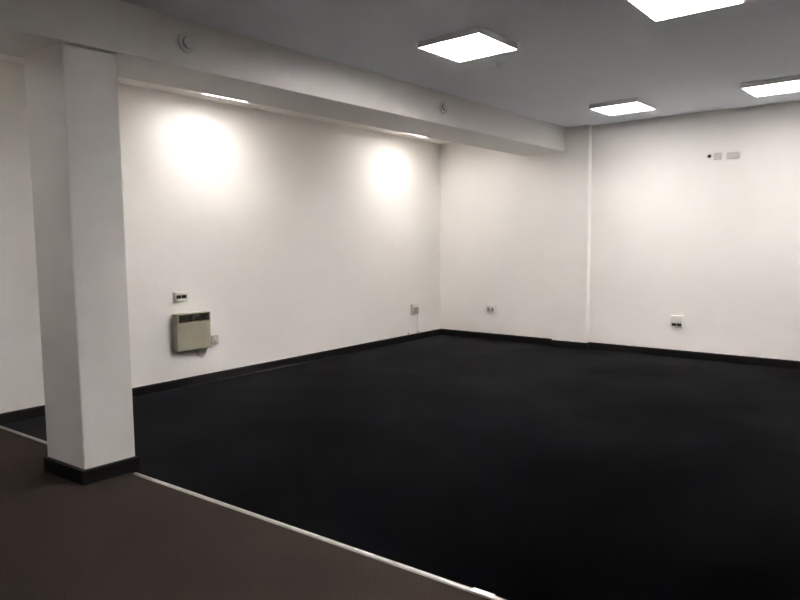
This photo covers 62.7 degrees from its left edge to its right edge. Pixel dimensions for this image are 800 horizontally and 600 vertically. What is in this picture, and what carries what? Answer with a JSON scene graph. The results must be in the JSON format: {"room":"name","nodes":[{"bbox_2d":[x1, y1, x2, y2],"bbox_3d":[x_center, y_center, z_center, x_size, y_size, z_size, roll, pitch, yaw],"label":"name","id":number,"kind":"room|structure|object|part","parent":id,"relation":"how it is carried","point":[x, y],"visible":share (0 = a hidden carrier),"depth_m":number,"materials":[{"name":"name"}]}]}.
{"room":"empty office room","nodes":[
{"label":"empty office room","id":0,"kind":"room"},
{"bbox_2d":[0,61,440,412],"bbox_3d":[-3.601,-0.403,5.717,0.200,3.300,13.900,3,7,38],"label":"wall","id":1,"kind":"structure","parent":0,"point":[297,236],"depth_m":7.73,"materials":[{"name":"paint"}]},
{"bbox_2d":[173,291,187,301],"bbox_3d":[-2.373,-0.037,7.096,0.049,0.100,0.150,3,7,38],"label":"outlet","id":2,"kind":"object","parent":1,"relation":"attached to","point":[177,296],"visible":1,"depth_m":7.07,"materials":[{"name":"white plastic"}]},
{"bbox_2d":[172,311,210,357],"bbox_3d":[-2.272,0.398,7.202,0.118,0.523,0.455,3,7,38],"label":"wall heater","id":3,"kind":"object","parent":1,"relation":"attached to","point":[192,330],"visible":1,"depth_m":7.13,"materials":[{"name":"beige metal"}]},
{"bbox_2d":[179,313,208,322],"bbox_3d":[-2.272,0.193,7.170,0.082,0.090,0.385,3,7,38],"label":"grille","id":4,"kind":"object","parent":3,"relation":"attached to","point":[183,317],"depth_m":7.16,"materials":[{"name":"black metal"}]},
{"bbox_2d":[211,334,217,343],"bbox_3d":[-2.112,0.447,7.468,0.043,0.102,0.088,3,7,38],"label":"fused spur","id":5,"kind":"object","parent":1,"relation":"attached to","point":[214,338],"visible":0.91,"depth_m":7.45,"materials":[{"name":"plastic"}]},
{"bbox_2d":[0,329,440,424],"bbox_3d":[-3.498,1.047,5.777,0.023,0.101,13.500,3,7,38],"label":"baseboard","id":6,"kind":"structure","parent":1,"relation":"attached to","point":[38,411],"depth_m":7.75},
{"bbox_2d":[408,306,409,334],"bbox_3d":[0.138,0.320,10.320,0.022,0.460,0.034,3,7,38],"label":"cable trunking","id":7,"kind":"object","parent":1,"relation":"attached to","point":[408,306],"visible":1,"depth_m":10.31,"materials":[{"name":"paint"}]},
{"bbox_2d":[411,304,418,314],"bbox_3d":[0.234,0.149,10.408,0.048,0.166,0.162,3,7,38],"label":"socket","id":8,"kind":"object","parent":1,"relation":"attached to","point":[414,307],"visible":1,"depth_m":10.37,"materials":[{"name":"paint"}]},
{"bbox_2d":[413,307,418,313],"bbox_3d":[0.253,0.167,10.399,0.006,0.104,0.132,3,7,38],"label":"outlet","id":9,"kind":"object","parent":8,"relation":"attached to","point":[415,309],"depth_m":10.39,"materials":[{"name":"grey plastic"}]},
{"bbox_2d":[417,314,419,332],"bbox_3d":[0.295,0.301,10.517,0.022,0.460,0.034,3,7,38],"label":"cable trunking","id":10,"kind":"object","parent":1,"relation":"attached to","point":[418,331],"visible":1,"depth_m":10.52,"materials":[{"name":"paint"}]},
{"bbox_2d":[0,335,799,599],"bbox_3d":[0.098,1.388,2.945,9.200,0.150,13.500,3,7,38],"label":"floor","id":11,"kind":"structure","parent":0,"point":[508,470],"depth_m":4.21,"materials":[{"name":"black carpet"}]},
{"bbox_2d":[0,426,46,443],"bbox_3d":[-2.903,1.130,5.296,1.523,0.008,0.038,3,6,36],"label":"threshold strip","id":12,"kind":"object","parent":11,"relation":"on","point":[1,427],"visible":0.6,"depth_m":5.44,"materials":[{"name":"metal"}]},
{"bbox_2d":[24,43,134,469],"bbox_3d":[-2.165,-0.213,4.465,0.493,2.815,0.374,3,7,38],"label":"column","id":13,"kind":"structure","parent":11,"relation":"on","point":[72,91],"depth_m":4.32,"materials":[{"name":"paint"}]},
{"bbox_2d":[43,455,139,485],"bbox_3d":[-2.152,1.139,4.585,0.533,0.100,0.414,3,7,38],"label":"baseboard","id":14,"kind":"structure","parent":13,"relation":"attached to","point":[72,473],"depth_m":4.43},
{"bbox_2d":[133,472,296,529],"bbox_3d":[-1.201,1.222,4.064,1.539,0.008,0.038,3,6,36],"label":"threshold strip","id":15,"kind":"object","parent":11,"relation":"on","point":[267,519],"visible":1,"depth_m":3.98,"materials":[{"name":"metal"}]},
{"bbox_2d":[293,528,505,599],"bbox_3d":[0.454,1.312,2.865,2.550,0.008,0.038,3,6,36],"label":"threshold strip","id":16,"kind":"object","parent":11,"relation":"on","point":[474,590],"visible":1,"depth_m":3.17,"materials":[{"name":"metal"}]},
{"bbox_3d":[0.369,1.304,2.926,0.110,0.002,0.035,3,6,36],"label":"joint plate","id":17,"kind":"part","parent":16,"relation":"part of","materials":[{"name":"metal"}]},
{"bbox_2d":[0,0,799,143],"bbox_3d":[0.063,-1.924,2.649,9.600,0.200,13.900,3,7,38],"label":"ceiling","id":18,"kind":"structure","parent":0,"point":[571,56],"depth_m":5.45,"materials":[{"name":"paint"}]},
{"bbox_2d":[201,93,246,102],"bbox_3d":[-1.638,-2.151,6.790,0.575,0.050,0.575,3,7,38],"label":"panel light","id":19,"kind":"object","parent":18,"relation":"attached to","point":[201,93],"visible":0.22,"depth_m":6.96,"materials":[{"name":"white plastic"}]},
{"bbox_2d":[0,0,565,155],"bbox_3d":[-2.076,-1.786,4.367,0.690,0.335,13.504,3,7,39],"label":"ceiling beam","id":20,"kind":"structure","parent":18,"relation":"attached to","point":[144,43],"depth_m":5.25,"materials":[{"name":"paint"}]},
{"bbox_2d":[178,32,195,52],"bbox_3d":[-1.493,-1.823,4.648,0.047,0.142,0.142,4,7,39],"label":"smoke detector","id":21,"kind":"object","parent":20,"relation":"attached to","point":[187,42],"visible":1,"depth_m":4.63,"materials":[{"name":"white plastic"}]},
{"bbox_2d":[440,100,448,113],"bbox_3d":[0.485,-2.068,7.030,0.047,0.142,0.142,4,7,39],"label":"smoke detector","id":22,"kind":"object","parent":20,"relation":"attached to","point":[444,106],"visible":1,"depth_m":7.01,"materials":[{"name":"white plastic"}]},
{"bbox_2d":[418,26,517,61],"bbox_3d":[0.546,-2.037,5.260,0.575,0.050,0.575,4,7,39],"label":"panel light","id":23,"kind":"object","parent":18,"relation":"attached to","point":[476,42],"visible":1,"depth_m":5.18,"materials":[{"name":"white plastic"}]},
{"bbox_2d":[493,62,501,67],"bbox_3d":[0.877,-2.099,5.882,0.080,0.045,0.080,3,7,38],"label":"sensor","id":24,"kind":"object","parent":18,"relation":"attached to","point":[497,64],"visible":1,"depth_m":5.86,"materials":[{"name":"white plastic"}]},
{"bbox_2d":[589,97,655,115],"bbox_3d":[2.639,-2.285,7.774,0.575,0.050,0.575,4,7,41],"label":"panel light","id":25,"kind":"object","parent":18,"relation":"attached to","point":[631,105],"visible":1,"depth_m":7.68,"materials":[{"name":"white plastic"}]},
{"bbox_2d":[592,102,653,114],"bbox_3d":[2.639,-2.263,7.776,0.559,0.005,0.559,4,7,41],"label":"diffuser","id":26,"kind":"object","parent":25,"relation":"attached to","point":[610,108],"depth_m":7.70,"materials":[{"name":"white plastic"}]},
{"bbox_2d":[627,0,744,21],"bbox_3d":[1.848,-1.960,4.249,0.575,0.050,0.575,4,7,39],"label":"panel light","id":27,"kind":"object","parent":18,"relation":"attached to","point":[657,10],"visible":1,"depth_m":4.36,"materials":[{"name":"white plastic"}]},
{"bbox_2d":[741,75,799,96],"bbox_3d":[3.920,-2.210,6.793,0.575,0.050,0.575,4,7,41],"label":"panel light","id":28,"kind":"object","parent":18,"relation":"attached to","point":[788,84],"visible":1,"depth_m":6.72,"materials":[{"name":"white plastic"}]},
{"bbox_2d":[440,100,799,360],"bbox_3d":[4.338,-0.704,8.146,9.200,3.300,0.200,3,7,38],"label":"wall","id":29,"kind":"structure","parent":0,"point":[678,230],"depth_m":8.76,"materials":[{"name":"paint"}]},
{"bbox_2d":[486,305,495,312],"bbox_3d":[1.438,0.136,10.382,0.152,0.122,0.045,3,7,38],"label":"socket","id":30,"kind":"object","parent":29,"relation":"attached to","point":[489,308],"visible":1,"depth_m":10.36,"materials":[{"name":"white plastic"}]},
{"bbox_2d":[552,125,591,342],"bbox_3d":[2.461,-0.875,9.432,0.526,3.150,0.100,3,7,38],"label":"pilaster column","id":31,"kind":"structure","parent":29,"relation":"attached to","point":[572,167],"depth_m":9.37,"materials":[{"name":"paint"}]},
{"bbox_2d":[441,329,799,368],"bbox_3d":[4.261,0.752,8.148,9.184,0.100,0.116,3,7,38],"label":"baseboard","id":32,"kind":"structure","parent":29,"relation":"attached to","point":[791,364],"depth_m":9.02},
{"bbox_2d":[670,315,683,326],"bbox_3d":[3.641,0.278,8.635,0.152,0.142,0.054,3,7,38],"label":"outlet","id":33,"kind":"object","parent":29,"relation":"attached to","point":[676,321],"visible":1,"depth_m":8.61,"materials":[{"name":"white plastic"}]},
{"bbox_2d":[714,153,721,159],"bbox_3d":[3.965,-1.794,8.199,0.086,0.086,0.014,3,7,38],"label":"wall plate","id":34,"kind":"object","parent":29,"relation":"attached to","point":[717,156],"visible":1,"depth_m":8.20,"materials":[{"name":"paint"}]},
{"bbox_2d":[726,151,739,158],"bbox_3d":[4.101,-1.781,8.092,0.146,0.084,0.014,3,7,38],"label":"wall plate","id":35,"kind":"object","parent":29,"relation":"attached to","point":[730,155],"visible":1,"depth_m":8.09,"materials":[{"name":"paint"}]}
]}

